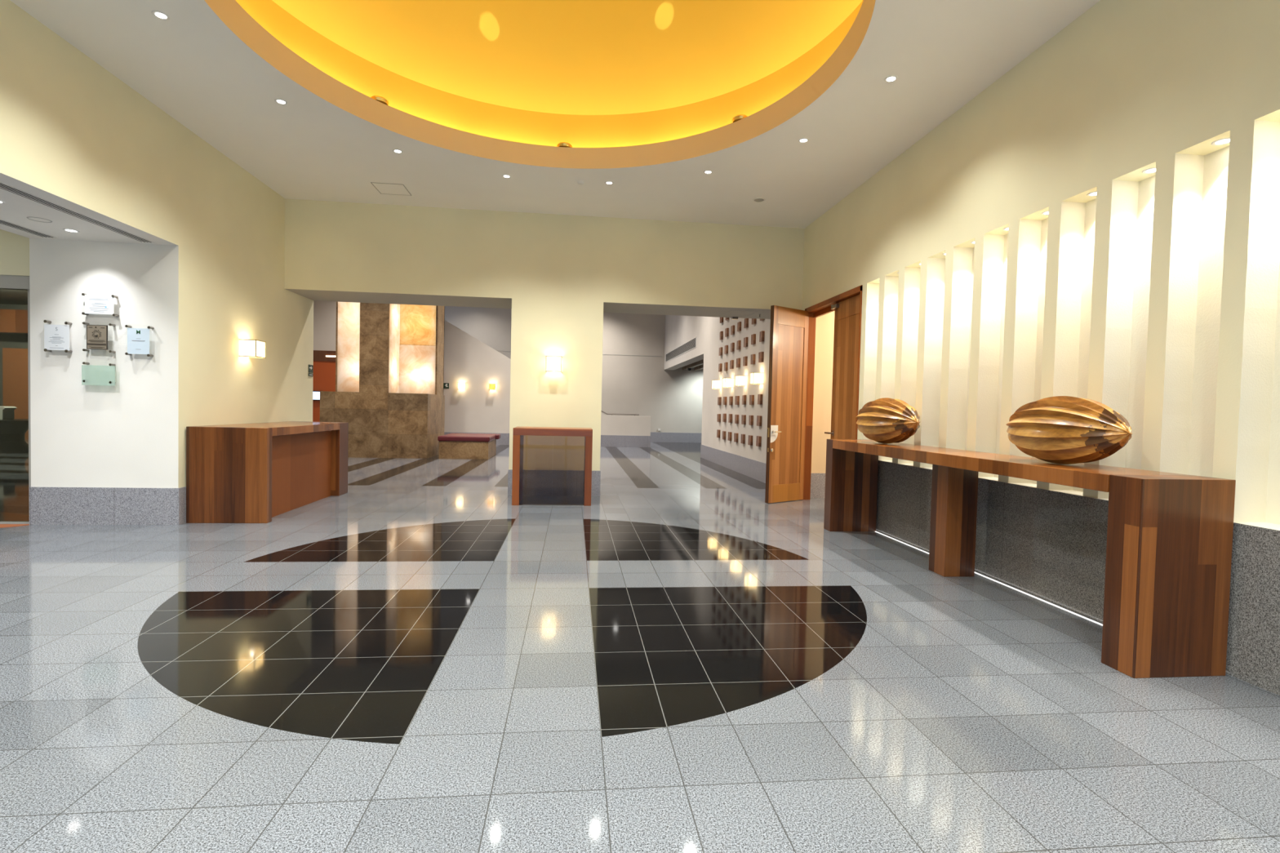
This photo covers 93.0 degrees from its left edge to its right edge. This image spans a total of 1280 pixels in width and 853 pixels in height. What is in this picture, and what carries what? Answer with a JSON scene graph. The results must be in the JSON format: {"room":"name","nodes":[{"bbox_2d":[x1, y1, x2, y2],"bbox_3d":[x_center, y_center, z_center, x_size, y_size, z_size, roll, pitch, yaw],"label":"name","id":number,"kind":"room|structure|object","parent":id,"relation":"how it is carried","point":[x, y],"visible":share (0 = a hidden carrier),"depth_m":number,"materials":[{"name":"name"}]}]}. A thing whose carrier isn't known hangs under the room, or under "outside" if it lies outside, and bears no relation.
{"room":"lobby","nodes":[
{"label":"lobby","id":0,"kind":"room"},
{"bbox_2d":[0,303,27,406],"bbox_3d":[-14.237,-1.436,12.060,9.000,4.200,13.250,1,2,-6],"label":"wall","id":1,"kind":"structure","parent":0,"point":[12,340],"depth_m":18.01,"materials":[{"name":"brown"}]},
{"bbox_2d":[0,309,27,333],"bbox_3d":[-14.833,-2.946,17.759,8.600,0.650,0.300,1,2,-6],"label":"trim","id":2,"kind":"structure","parent":1,"relation":"attached to","point":[11,321],"depth_m":17.28,"materials":[{"name":"brown wood"}]},
{"bbox_2d":[0,288,27,305],"bbox_3d":[-12.815,-3.358,12.204,11.780,0.100,13.150,1,2,-6],"label":"ceiling","id":3,"kind":"structure","parent":0,"point":[6,296],"depth_m":16.60,"materials":[{"name":"grey"}]},
{"bbox_2d":[0,229,29,275],"bbox_3d":[-8.085,-2.453,6.082,3.680,1.725,0.100,1,2,-6],"label":"wall","id":4,"kind":"structure","parent":0,"point":[14,248],"depth_m":6.24,"materials":[{"name":"beige paint"}]},
{"bbox_2d":[0,275,31,524],"bbox_3d":[-8.136,-0.304,6.146,3.680,2.575,0.080,1,2,-6],"label":"window","id":5,"kind":"structure","parent":4,"relation":"in","point":[6,282],"depth_m":6.30,"materials":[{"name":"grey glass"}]},
{"bbox_2d":[2,347,28,439],"bbox_3d":[-17.382,-0.941,18.149,2.900,2.700,0.100,1,2,-6],"label":"panel","id":6,"kind":"object","parent":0,"point":[15,361],"visible":0.21,"depth_m":17.97,"materials":[{"name":"brown wood"}]},
{"bbox_2d":[0,0,313,488],"bbox_3d":[-5.166,-1.742,2.736,1.420,5.010,13.870,1,2,-6],"label":"wall","id":7,"kind":"structure","parent":0,"point":[74,135],"depth_m":6.35,"materials":[{"name":"beige paint"}]},
{"bbox_2d":[0,218,55,237],"bbox_3d":[-5.512,-1.778,1.776,0.130,0.006,8.840,1,2,-6],"label":"air vent","id":8,"kind":"object","parent":7,"relation":"in","point":[2,221],"visible":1,"depth_m":5.87,"materials":[{"name":"grey metal"}]},
{"bbox_2d":[43,320,72,352],"bbox_3d":[-5.990,-0.929,6.259,0.245,0.332,0.061,1,2,-6],"label":"plaque","id":9,"kind":"object","parent":7,"relation":"attached to","point":[56,337],"visible":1,"depth_m":6.24,"materials":[{"name":"white"}]},
{"bbox_2d":[62,228,79,232],"bbox_3d":[-5.521,-1.902,5.897,0.124,0.005,0.124,1,2,-6],"label":"recessed light","id":10,"kind":"object","parent":7,"relation":"in","point":[65,229],"visible":1,"depth_m":5.89,"materials":[{"name":"white glass"}]},
{"bbox_2d":[0,182,154,242],"bbox_3d":[-4.598,-1.759,1.876,0.130,0.006,8.840,1,2,-6],"label":"air vent","id":11,"kind":"object","parent":7,"relation":"in","point":[3,186],"visible":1,"depth_m":5.28,"materials":[{"name":"grey metal"}]},
{"bbox_2d":[81,361,115,385],"bbox_3d":[-5.606,-0.557,6.313,0.315,0.260,0.061,1,2,-6],"label":"plaque","id":12,"kind":"object","parent":7,"relation":"attached to","point":[83,362],"visible":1,"depth_m":6.30,"materials":[{"name":"silver metal"}]},
{"bbox_2d":[82,321,115,352],"bbox_3d":[-5.599,-0.910,6.296,0.300,0.345,0.075,1,2,-6],"label":"bronze plaque","id":13,"kind":"object","parent":7,"relation":"attached to","point":[96,335],"visible":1,"depth_m":6.26,"materials":[{"name":"brown metal"}]},
{"bbox_2d":[81,293,119,316],"bbox_3d":[-5.587,-1.261,6.293,0.320,0.232,0.061,1,2,-6],"label":"plaque","id":14,"kind":"object","parent":7,"relation":"attached to","point":[94,304],"visible":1,"depth_m":6.27,"materials":[{"name":"white"}]},
{"bbox_2d":[28,486,186,525],"bbox_3d":[-5.800,0.785,8.046,1.442,0.395,3.362,1,2,-6],"label":"baseboard","id":15,"kind":"structure","parent":7,"relation":"attached to","point":[47,505],"depth_m":6.38,"materials":[{"name":"stone"}]},
{"bbox_2d":[124,324,154,356],"bbox_3d":[-5.219,-0.895,6.345,0.254,0.328,0.061,1,2,-6],"label":"plaque","id":16,"kind":"object","parent":7,"relation":"attached to","point":[138,339],"visible":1,"depth_m":6.32,"materials":[{"name":"white"}]},
{"bbox_2d":[239,338,266,358],"bbox_3d":[-4.912,-0.985,7.704,0.200,0.215,0.240,1,2,-6],"label":"wall sconce","id":17,"kind":"object","parent":7,"relation":"attached to","point":[249,348],"visible":1,"depth_m":7.60,"materials":[{"name":"white glass"}]},
{"bbox_2d":[308,364,313,376],"bbox_3d":[-5.223,-0.888,9.636,0.009,0.180,0.160,1,2,-6],"label":"exit sign","id":18,"kind":"object","parent":7,"relation":"attached to","point":[310,366],"visible":1,"depth_m":9.63,"materials":[{"name":"silver metal"}]},
{"bbox_2d":[312,300,336,422],"bbox_3d":[-8.465,-2.415,19.227,3.600,6.000,0.200,1,2,-6],"label":"wall","id":19,"kind":"structure","parent":0,"point":[324,312],"depth_m":18.97,"materials":[{"name":"paint"}]},
{"bbox_2d":[312,391,319,400],"bbox_3d":[-10.094,-0.964,18.957,0.340,0.300,0.075,1,2,-6],"label":"sign","id":20,"kind":"object","parent":19,"relation":"attached to","point":[316,394],"visible":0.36,"depth_m":18.92,"materials":[{"name":"white plastic"}]},
{"bbox_2d":[313,350,335,361],"bbox_3d":[-8.469,-2.180,19.224,3.600,0.330,0.220,1,2,-6],"label":"trim","id":21,"kind":"structure","parent":19,"relation":"attached to","point":[318,355],"depth_m":18.96,"materials":[{"name":"brown wood"}]},
{"bbox_2d":[204,0,875,168],"bbox_3d":[-0.713,-4.024,4.845,5.460,1.965,5.460,1,2,-6],"label":"ceiling","id":22,"kind":"structure","parent":0,"point":[625,83],"depth_m":6.73,"materials":[{"name":"yellow paint"}]},
{"bbox_2d":[371,95,388,105],"bbox_3d":[-2.732,-3.404,6.360,0.190,0.055,0.190,1,2,-6],"label":"fitting","id":23,"kind":"object","parent":22,"relation":"attached to","point":[380,99],"visible":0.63,"depth_m":6.29,"materials":[{"name":"orange"}]},
{"bbox_2d":[556,142,572,146],"bbox_3d":[-0.914,-3.391,7.358,0.190,0.055,0.190,1,2,-6],"label":"fitting","id":24,"kind":"object","parent":22,"relation":"attached to","point":[561,144],"visible":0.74,"depth_m":7.28,"materials":[{"name":"orange"}]},
{"bbox_2d":[732,114,747,122],"bbox_3d":[1.091,-3.321,6.579,0.190,0.055,0.190,1,2,-6],"label":"fitting","id":25,"kind":"object","parent":22,"relation":"attached to","point":[739,117],"visible":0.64,"depth_m":6.50,"materials":[{"name":"orange"}]},
{"bbox_2d":[284,198,804,471],"bbox_3d":[-1.035,-1.851,9.665,8.300,5.010,0.990,1,2,-6],"label":"wall","id":26,"kind":"structure","parent":0,"point":[558,275],"depth_m":9.15,"materials":[{"name":"beige paint"}]},
{"bbox_2d":[545,355,562,372],"bbox_3d":[-1.286,-0.931,9.081,0.235,0.235,0.175,1,2,-6],"label":"wall sconce","id":27,"kind":"object","parent":26,"relation":"attached to","point":[553,363],"visible":1,"depth_m":9.00,"materials":[{"name":"white glass"}]},
{"bbox_2d":[507,469,600,496],"bbox_3d":[-1.352,0.842,9.718,1.390,0.390,1.010,1,2,-6],"label":"baseboard","id":28,"kind":"object","parent":26,"relation":"attached to","point":[596,475],"visible":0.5,"depth_m":9.28,"materials":[{"name":"stone"}]},
{"bbox_2d":[724,310,758,315],"bbox_3d":[1.645,-1.853,9.908,0.440,0.004,0.450,1,2,-6],"label":"hatch","id":29,"kind":"object","parent":26,"relation":"attached to","point":[731,312],"visible":1,"depth_m":9.90,"materials":[{"name":"grey paint"}]},
{"bbox_2d":[443,320,650,435],"bbox_3d":[-4.977,-2.579,20.760,10.860,5.600,0.200,1,2,-6],"label":"wall","id":30,"kind":"structure","parent":0,"point":[475,408],"depth_m":20.65,"materials":[{"name":"paint"}]},
{"bbox_2d":[457,382,465,389],"bbox_3d":[-6.028,-1.367,20.486,0.210,0.215,0.195,1,2,-6],"label":"wall sconce","id":31,"kind":"object","parent":30,"relation":"attached to","point":[460,385],"visible":1,"depth_m":20.40,"materials":[{"name":"white glass"}]},
{"bbox_2d":[488,383,496,390],"bbox_3d":[-4.995,-1.346,20.599,0.210,0.215,0.195,1,2,-6],"label":"wall sconce","id":32,"kind":"object","parent":30,"relation":"attached to","point":[491,386],"visible":1,"depth_m":20.51,"materials":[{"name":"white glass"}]},
{"bbox_2d":[444,431,650,447],"bbox_3d":[-5.042,0.419,20.845,10.870,0.400,0.230,1,2,-6],"label":"baseboard","id":33,"kind":"structure","parent":30,"relation":"attached to","point":[624,441],"depth_m":21.20,"materials":[{"name":"stone"}]},
{"bbox_2d":[601,410,639,416],"bbox_3d":[-1.197,-0.755,21.182,2.360,0.747,0.044,1,2,-6],"label":"handrail","id":34,"kind":"object","parent":30,"relation":"attached to","point":[634,415],"visible":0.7,"depth_m":21.24,"materials":[{"name":"silver metal"}]},
{"bbox_2d":[10,0,1099,228],"bbox_3d":[-0.549,-2.973,2.702,7.700,0.001,12.880,1,2,-6],"label":"ceiling","id":35,"kind":"structure","parent":0,"point":[943,54],"depth_m":6.20,"materials":[{"name":"paint"}]},
{"bbox_2d":[151,9,170,19],"bbox_3d":[-3.610,-3.099,4.578,0.116,0.005,0.116,1,2,-6],"label":"recessed light","id":36,"kind":"object","parent":35,"relation":"in","point":[158,14],"visible":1,"depth_m":4.57,"materials":[{"name":"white glass"}]},
{"bbox_2d":[274,98,288,104],"bbox_3d":[-3.461,-3.133,5.859,0.116,0.005,0.116,1,2,-6],"label":"recessed light","id":37,"kind":"object","parent":35,"relation":"in","point":[281,101],"visible":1,"depth_m":5.86,"materials":[{"name":"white glass"}]},
{"bbox_2d":[370,182,411,195],"bbox_3d":[-3.346,-3.200,8.187,0.414,0.005,0.424,1,2,-6],"label":"ceiling hatch","id":38,"kind":"object","parent":35,"relation":"attached to","point":[383,188],"visible":1,"depth_m":8.18,"materials":[{"name":"paint"}]},
{"bbox_2d":[392,148,403,153],"bbox_3d":[-2.771,-3.149,6.950,0.116,0.005,0.116,1,2,-6],"label":"recessed light","id":39,"kind":"object","parent":35,"relation":"in","point":[396,150],"visible":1,"depth_m":6.95,"materials":[{"name":"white glass"}]},
{"bbox_2d":[752,197,764,201],"bbox_3d":[1.619,-3.084,8.265,0.170,0.008,0.170,1,2,-6],"label":"ceiling speaker","id":40,"kind":"object","parent":35,"relation":"attached to","point":[756,199],"visible":1,"depth_m":8.25,"materials":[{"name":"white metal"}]},
{"bbox_2d":[798,137,808,142],"bbox_3d":[1.732,-3.028,6.431,0.116,0.005,0.116,1,2,-6],"label":"recessed light","id":41,"kind":"object","parent":35,"relation":"in","point":[802,140],"visible":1,"depth_m":6.42,"materials":[{"name":"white glass"}]},
{"bbox_2d":[884,75,898,82],"bbox_3d":[2.154,-2.982,5.212,0.116,0.005,0.116,1,2,-6],"label":"recessed light","id":42,"kind":"object","parent":35,"relation":"in","point":[890,78],"visible":1,"depth_m":5.21,"materials":[{"name":"white glass"}]},
{"bbox_2d":[444,306,703,433],"bbox_3d":[-2.753,-2.437,24.480,16.100,6.000,0.200,1,2,-6],"label":"wall","id":43,"kind":"structure","parent":0,"point":[673,399],"depth_m":24.66,"materials":[{"name":"white paint"}]},
{"bbox_2d":[504,351,662,356],"bbox_3d":[-4.916,-2.978,24.122,11.700,0.020,0.008,1,2,-6],"label":"trim","id":44,"kind":"structure","parent":43,"relation":"attached to","point":[504,351],"depth_m":24.61,"materials":[{"name":"grey paint"}]},
{"bbox_2d":[650,431,701,442],"bbox_3d":[-2.807,0.364,24.454,16.100,0.400,0.020,1,2,-6],"label":"baseboard","id":45,"kind":"structure","parent":43,"relation":"attached to","point":[655,437],"depth_m":24.92,"materials":[{"name":"stone"}]},
{"bbox_2d":[0,440,1279,852],"bbox_3d":[-3.938,1.007,10.371,29.000,0.100,29.000,1,2,-6],"label":"floor","id":46,"kind":"structure","parent":0,"point":[415,658],"depth_m":2.92,"materials":[{"name":"tile"}]},
{"bbox_2d":[0,418,28,453],"bbox_3d":[-14.757,0.214,14.196,1.400,0.750,1.400,1,2,-6],"label":"pedestal side table","id":47,"kind":"object","parent":46,"relation":"on","point":[12,438],"visible":0.85,"depth_m":14.02,"materials":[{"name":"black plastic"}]},
{"bbox_2d":[0,406,17,419],"bbox_3d":[-14.783,-0.314,14.075,0.400,0.308,0.300,1,2,-6],"label":"box","id":48,"kind":"object","parent":47,"relation":"on","point":[6,412],"visible":0.98,"depth_m":14.05,"materials":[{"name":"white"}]},
{"bbox_2d":[0,524,29,528],"bbox_3d":[-8.004,1.014,5.162,3.580,0.006,1.930,1,2,-6],"label":"floor mat","id":49,"kind":"object","parent":46,"relation":"on","point":[1,525],"visible":1,"depth_m":6.24,"materials":[{"name":"brown"}]},
{"bbox_2d":[186,421,348,523],"bbox_3d":[-4.623,0.493,7.801,0.825,1.047,2.405,1,2,-6],"label":"reception desk","id":50,"kind":"object","parent":46,"relation":"on","point":[254,473],"depth_m":6.65,"materials":[{"name":"brown wood"}]},
{"bbox_2d":[204,422,339,435],"bbox_3d":[-4.599,0.022,7.673,0.825,0.095,1.955,1,2,-6],"label":"countertop","id":51,"kind":"structure","parent":50,"relation":"on","point":[278,428],"depth_m":7.52,"materials":[{"name":"brown wood"}]},
{"bbox_2d":[320,301,444,458],"bbox_3d":[-6.537,-2.035,15.716,2.520,5.540,1.980,1,2,-6],"label":"stone accent wall","id":52,"kind":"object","parent":46,"relation":"on","point":[389,357],"visible":0.54,"depth_m":14.91,"materials":[{"name":"brown stone"}]},
{"bbox_2d":[437,433,500,459],"bbox_3d":[-4.418,0.500,15.858,1.335,0.565,1.660,1,2,-6],"label":"upholstered bench","id":53,"kind":"object","parent":46,"relation":"on","point":[451,446],"visible":1,"depth_m":15.07,"materials":[{"name":"brown stone"}]},
{"bbox_2d":[511,426,592,506],"bbox_3d":[-1.228,0.547,8.589,1.074,1.053,0.600,1,2,-6],"label":"console table","id":54,"kind":"object","parent":46,"relation":"on","point":[552,465],"visible":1,"depth_m":8.31,"materials":[{"name":"brown wood"}]},
{"bbox_2d":[823,439,1235,678],"bbox_3d":[2.655,0.740,5.168,0.555,1.052,3.955,1,2,-6],"label":"console table","id":55,"kind":"object","parent":46,"relation":"on","point":[1169,545],"visible":0.96,"depth_m":3.24,"materials":[{"name":"brown wood"}]},
{"bbox_2d":[856,397,919,444],"bbox_3d":[2.547,-0.058,6.245,0.486,0.472,0.936,1,2,-12],"label":"pod","id":56,"kind":"object","parent":55,"relation":"on","point":[886,420],"visible":1,"depth_m":6.04,"materials":[{"name":"brown metal"}]},
{"bbox_2d":[1005,395,1132,464],"bbox_3d":[2.819,0.024,4.033,0.455,0.452,0.960,1,2,-6],"label":"pod","id":57,"kind":"object","parent":55,"relation":"on","point":[1058,429],"visible":1,"depth_m":3.85,"materials":[{"name":"brown metal"}]},
{"bbox_2d":[682,359,703,370],"bbox_3d":[3.761,-2.296,21.171,4.030,0.280,7.800,1,2,-6],"label":"ceiling","id":58,"kind":"structure","parent":0,"point":[699,365],"depth_m":23.34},
{"bbox_2d":[664,315,770,463],"bbox_3d":[1.966,-2.309,17.688,0.400,5.630,14.330,1,2,-6],"label":"wall","id":59,"kind":"structure","parent":0,"point":[679,330],"depth_m":14.62,"materials":[{"name":"paint"}]},
{"bbox_2d":[665,337,696,362],"bbox_3d":[1.363,-2.643,21.351,0.012,0.320,6.100,1,2,-6],"label":"air vent","id":60,"kind":"object","parent":59,"relation":"in","point":[691,344],"visible":1,"depth_m":20.73,"materials":[{"name":"grey metal"}]},
{"bbox_2d":[711,379,721,389],"bbox_3d":[1.916,-1.044,15.145,0.205,0.220,0.210,1,2,-6],"label":"wall sconce","id":61,"kind":"object","parent":59,"relation":"attached to","point":[716,384],"visible":1,"depth_m":15.05,"materials":[{"name":"white glass"}]},
{"bbox_2d":[724,345,728,354],"bbox_3d":[2.075,-1.847,14.585,0.055,0.200,0.170,1,2,-7],"label":"wooden block","id":62,"kind":"object","parent":59,"relation":"attached to","point":[726,348],"visible":1,"depth_m":14.51,"materials":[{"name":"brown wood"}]},
{"bbox_2d":[724,328,728,337],"bbox_3d":[2.086,-2.253,14.563,0.055,0.200,0.170,0,2,-6],"label":"wooden block","id":63,"kind":"object","parent":59,"relation":"attached to","point":[726,330],"visible":1,"depth_m":14.48,"materials":[{"name":"brown wood"}]},
{"bbox_2d":[722,377,733,387],"bbox_3d":[2.036,-1.009,14.046,0.205,0.220,0.210,1,2,-6],"label":"wall sconce","id":64,"kind":"object","parent":59,"relation":"attached to","point":[726,383],"visible":1,"depth_m":13.95,"materials":[{"name":"white glass"}]},
{"bbox_2d":[729,360,733,368],"bbox_3d":[2.126,-1.431,14.047,0.055,0.200,0.170,1,2,-8],"label":"wooden block","id":65,"kind":"object","parent":59,"relation":"attached to","point":[731,362],"visible":1,"depth_m":13.96,"materials":[{"name":"brown wood"}]},
{"bbox_2d":[730,324,734,334],"bbox_3d":[2.144,-2.226,14.022,0.055,0.200,0.170,1,1,-7],"label":"wooden block","id":66,"kind":"object","parent":59,"relation":"attached to","point":[732,327],"visible":1,"depth_m":13.94,"materials":[{"name":"brown wood"}]},
{"bbox_2d":[730,342,734,351],"bbox_3d":[2.136,-1.827,14.023,0.055,0.200,0.170,2,1,-6],"label":"wooden block","id":67,"kind":"object","parent":59,"relation":"attached to","point":[732,344],"visible":1,"depth_m":13.94,"materials":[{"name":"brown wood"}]},
{"bbox_2d":[700,444,766,483],"bbox_3d":[2.301,0.809,14.011,0.412,0.372,6.729,1,2,-6],"label":"baseboard","id":68,"kind":"structure","parent":59,"relation":"attached to","point":[755,469],"depth_m":13.51,"materials":[{"name":"stone"}]},
{"bbox_2d":[733,432,738,442],"bbox_3d":[2.147,0.248,13.542,0.055,0.200,0.170,1,1,-9],"label":"wooden block","id":69,"kind":"object","parent":59,"relation":"attached to","point":[735,435],"visible":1,"depth_m":13.48,"materials":[{"name":"brown wood"}]},
{"bbox_2d":[734,414,738,423],"bbox_3d":[2.157,-0.165,13.528,0.055,0.200,0.170,1,2,-5],"label":"wooden block","id":70,"kind":"object","parent":59,"relation":"attached to","point":[736,416],"visible":1,"depth_m":13.45,"materials":[{"name":"brown wood"}]},
{"bbox_2d":[734,395,739,404],"bbox_3d":[2.167,-0.581,13.514,0.055,0.200,0.170,1,3,-9],"label":"wooden block","id":71,"kind":"object","parent":59,"relation":"attached to","point":[737,397],"visible":1,"depth_m":13.44,"materials":[{"name":"brown wood"}]},
{"bbox_2d":[736,358,740,367],"bbox_3d":[2.187,-1.411,13.486,0.055,0.200,0.170,1,1,-9],"label":"wooden block","id":72,"kind":"object","parent":59,"relation":"attached to","point":[738,360],"visible":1,"depth_m":13.41,"materials":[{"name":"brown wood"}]},
{"bbox_2d":[736,340,741,350],"bbox_3d":[2.195,-1.806,13.484,0.055,0.200,0.170,1,3,-7],"label":"wooden block","id":73,"kind":"object","parent":59,"relation":"attached to","point":[739,342],"visible":1,"depth_m":13.42,"materials":[{"name":"brown wood"}]},
{"bbox_2d":[737,321,741,331],"bbox_3d":[2.205,-2.215,13.471,0.055,0.200,0.170,2,2,-7],"label":"wooden block","id":74,"kind":"object","parent":59,"relation":"attached to","point":[739,324],"visible":1,"depth_m":13.40,"materials":[{"name":"brown wood"}]},
{"bbox_2d":[734,375,747,386],"bbox_3d":[2.156,-0.973,12.947,0.205,0.220,0.210,1,2,-6],"label":"wall sconce","id":75,"kind":"object","parent":59,"relation":"attached to","point":[740,380],"visible":1,"depth_m":12.85,"materials":[{"name":"white glass"}]},
{"bbox_2d":[740,434,745,444],"bbox_3d":[2.207,0.264,12.999,0.055,0.200,0.170,1,2,-6],"label":"wooden block","id":76,"kind":"object","parent":59,"relation":"attached to","point":[743,436],"visible":1,"depth_m":12.92,"materials":[{"name":"brown wood"}]},
{"bbox_2d":[741,414,746,424],"bbox_3d":[2.218,-0.146,12.973,0.055,0.200,0.170,0,2,-7],"label":"wooden block","id":77,"kind":"object","parent":59,"relation":"attached to","point":[743,416],"visible":1,"depth_m":12.91,"materials":[{"name":"brown wood"}]},
{"bbox_2d":[742,395,746,404],"bbox_3d":[2.226,-0.568,12.974,0.055,0.200,0.170,2,1,-4],"label":"wooden block","id":78,"kind":"object","parent":59,"relation":"attached to","point":[744,397],"visible":1,"depth_m":12.89,"materials":[{"name":"brown wood"}]},
{"bbox_2d":[742,356,747,366],"bbox_3d":[2.245,-1.390,12.951,0.055,0.200,0.170,0,2,-6],"label":"wooden block","id":79,"kind":"object","parent":59,"relation":"attached to","point":[744,358],"visible":1,"depth_m":12.88,"materials":[{"name":"brown wood"}]},
{"bbox_2d":[743,337,748,347],"bbox_3d":[2.256,-1.794,12.929,0.055,0.200,0.170,1,1,-8],"label":"wooden block","id":80,"kind":"object","parent":59,"relation":"attached to","point":[745,339],"visible":1,"depth_m":12.86,"materials":[{"name":"brown wood"}]},
{"bbox_2d":[743,318,748,328],"bbox_3d":[2.265,-2.202,12.923,0.055,0.200,0.170,2,1,-7],"label":"wooden block","id":81,"kind":"object","parent":59,"relation":"attached to","point":[746,320],"visible":0.78,"depth_m":12.84,"materials":[{"name":"brown wood"}]},
{"bbox_2d":[747,435,752,445],"bbox_3d":[2.267,0.282,12.450,0.055,0.200,0.170,2,2,-7],"label":"wooden block","id":82,"kind":"object","parent":59,"relation":"attached to","point":[750,437],"visible":1,"depth_m":12.37,"materials":[{"name":"brown wood"}]},
{"bbox_2d":[748,415,753,425],"bbox_3d":[2.276,-0.129,12.438,0.055,0.200,0.170,0,1,-4],"label":"wooden block","id":83,"kind":"object","parent":59,"relation":"attached to","point":[750,417],"visible":1,"depth_m":12.37,"materials":[{"name":"brown wood"}]},
{"bbox_2d":[749,395,754,404],"bbox_3d":[2.287,-0.544,12.416,0.055,0.200,0.170,0,2,-8],"label":"wooden block","id":84,"kind":"object","parent":59,"relation":"attached to","point":[751,397],"visible":1,"depth_m":12.35,"materials":[{"name":"brown wood"}]},
{"bbox_2d":[750,354,755,364],"bbox_3d":[2.307,-1.370,12.386,0.055,0.200,0.170,0,3,-8],"label":"wooden block","id":85,"kind":"object","parent":59,"relation":"attached to","point":[753,356],"visible":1,"depth_m":12.30,"materials":[{"name":"brown wood"}]},
{"bbox_2d":[751,333,755,344],"bbox_3d":[2.315,-1.778,12.386,0.055,0.200,0.170,2,2,-8],"label":"wooden block","id":86,"kind":"object","parent":59,"relation":"attached to","point":[753,335],"visible":1,"depth_m":12.33,"materials":[{"name":"brown wood"}]},
{"bbox_2d":[750,372,763,384],"bbox_3d":[2.276,-0.938,11.848,0.205,0.220,0.210,1,2,-6],"label":"wall sconce","id":87,"kind":"object","parent":59,"relation":"attached to","point":[756,378],"visible":1,"depth_m":11.75,"materials":[{"name":"white glass"}]},
{"bbox_2d":[755,435,761,446],"bbox_3d":[2.328,0.289,11.895,0.055,0.200,0.170,2,2,-8],"label":"wooden block","id":88,"kind":"object","parent":59,"relation":"attached to","point":[758,440],"visible":1,"depth_m":11.82,"materials":[{"name":"brown wood"}]},
{"bbox_2d":[756,415,761,426],"bbox_3d":[2.337,-0.110,11.883,0.055,0.200,0.170,2,3,-9],"label":"wooden block","id":89,"kind":"object","parent":59,"relation":"attached to","point":[758,417],"visible":1,"depth_m":11.82,"materials":[{"name":"brown wood"}]},
{"bbox_2d":[757,394,762,404],"bbox_3d":[2.348,-0.531,11.865,0.055,0.200,0.170,2,3,-5],"label":"wooden block","id":90,"kind":"object","parent":59,"relation":"attached to","point":[759,396],"visible":1,"depth_m":11.79,"materials":[{"name":"brown wood"}]},
{"bbox_2d":[758,351,764,362],"bbox_3d":[2.366,-1.352,11.849,0.055,0.200,0.170,0,2,-9],"label":"wooden block","id":91,"kind":"object","parent":59,"relation":"attached to","point":[761,354],"visible":1,"depth_m":11.77,"materials":[{"name":"brown wood"}]},
{"bbox_2d":[759,330,764,342],"bbox_3d":[2.376,-1.752,11.827,0.055,0.200,0.170,2,2,-5],"label":"wooden block","id":92,"kind":"object","parent":59,"relation":"attached to","point":[762,335],"visible":1,"depth_m":11.74,"materials":[{"name":"brown wood"}]},
{"bbox_2d":[811,311,835,473],"bbox_3d":[4.958,-0.455,7.663,4.170,3.400,4.580,1,2,-6],"label":"wall","id":93,"kind":"structure","parent":0,"point":[824,324],"depth_m":9.62,"materials":[{"name":"beige paint"}]},
{"bbox_2d":[810,473,825,497],"bbox_3d":[4.593,0.975,9.846,3.960,0.395,0.015,1,2,-6],"label":"baseboard","id":94,"kind":"structure","parent":93,"relation":"attached to","point":[817,480],"depth_m":9.64,"materials":[{"name":"stone"}]},
{"bbox_2d":[801,0,1279,524],"bbox_3d":[3.452,-0.808,3.210,0.450,4.300,12.880,1,2,-6],"label":"wall","id":95,"kind":"structure","parent":0,"point":[1153,299],"depth_m":4.12,"materials":[{"name":"beige paint"}]},
{"bbox_2d":[764,305,808,502],"bbox_3d":[2.232,-0.319,9.114,0.820,2.900,0.127,0,2,-36],"label":"door","id":96,"kind":"structure","parent":95,"relation":"in","point":[789,327],"depth_m":9.10,"materials":[{"name":"brown wood"}]},
{"bbox_2d":[803,284,862,499],"bbox_3d":[2.694,-0.311,8.527,0.155,2.955,1.860,1,2,-6],"label":"trim","id":97,"kind":"structure","parent":95,"relation":"attached to","point":[823,308],"depth_m":9.36,"materials":[{"name":"brown wood"}]},
{"bbox_2d":[824,293,860,439],"bbox_3d":[2.716,-0.261,8.101,0.112,2.872,0.935,1,2,-6],"label":"door","id":98,"kind":"structure","parent":95,"relation":"in","point":[846,314],"depth_m":8.10,"materials":[{"name":"brown wood"}]},
{"bbox_2d":[875,531,1102,626],"bbox_3d":[2.909,1.267,5.271,0.015,0.004,4.040,1,2,-6],"label":"trim","id":99,"kind":"structure","parent":95,"relation":"attached to","point":[875,531],"depth_m":4.69,"materials":[{"name":"white"}]},
{"bbox_2d":[875,460,1279,695],"bbox_3d":[3.515,0.963,2.257,0.462,0.820,10.860,1,2,-6],"label":"baseboard","id":100,"kind":"structure","parent":95,"relation":"attached to","point":[1050,545],"depth_m":4.39,"materials":[{"name":"stone"}]},
{"bbox_2d":[1086,191,1097,196],"bbox_3d":[3.228,-1.650,4.304,0.104,0.004,0.104,1,2,-6],"label":"lamp","id":101,"kind":"object","parent":95,"relation":"attached to","point":[1092,193],"visible":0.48,"depth_m":4.31,"materials":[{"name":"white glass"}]},
{"bbox_2d":[1142,167,1155,173],"bbox_3d":[3.274,-1.636,3.881,0.104,0.004,0.104,1,2,-6],"label":"lamp","id":102,"kind":"object","parent":95,"relation":"attached to","point":[1153,170],"visible":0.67,"depth_m":3.89,"materials":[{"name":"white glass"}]},
{"bbox_2d":[1210,137,1230,145],"bbox_3d":[3.321,-1.622,3.458,0.104,0.004,0.104,1,2,-6],"label":"lamp","id":103,"kind":"object","parent":95,"relation":"attached to","point":[1224,140],"visible":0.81,"depth_m":3.46,"materials":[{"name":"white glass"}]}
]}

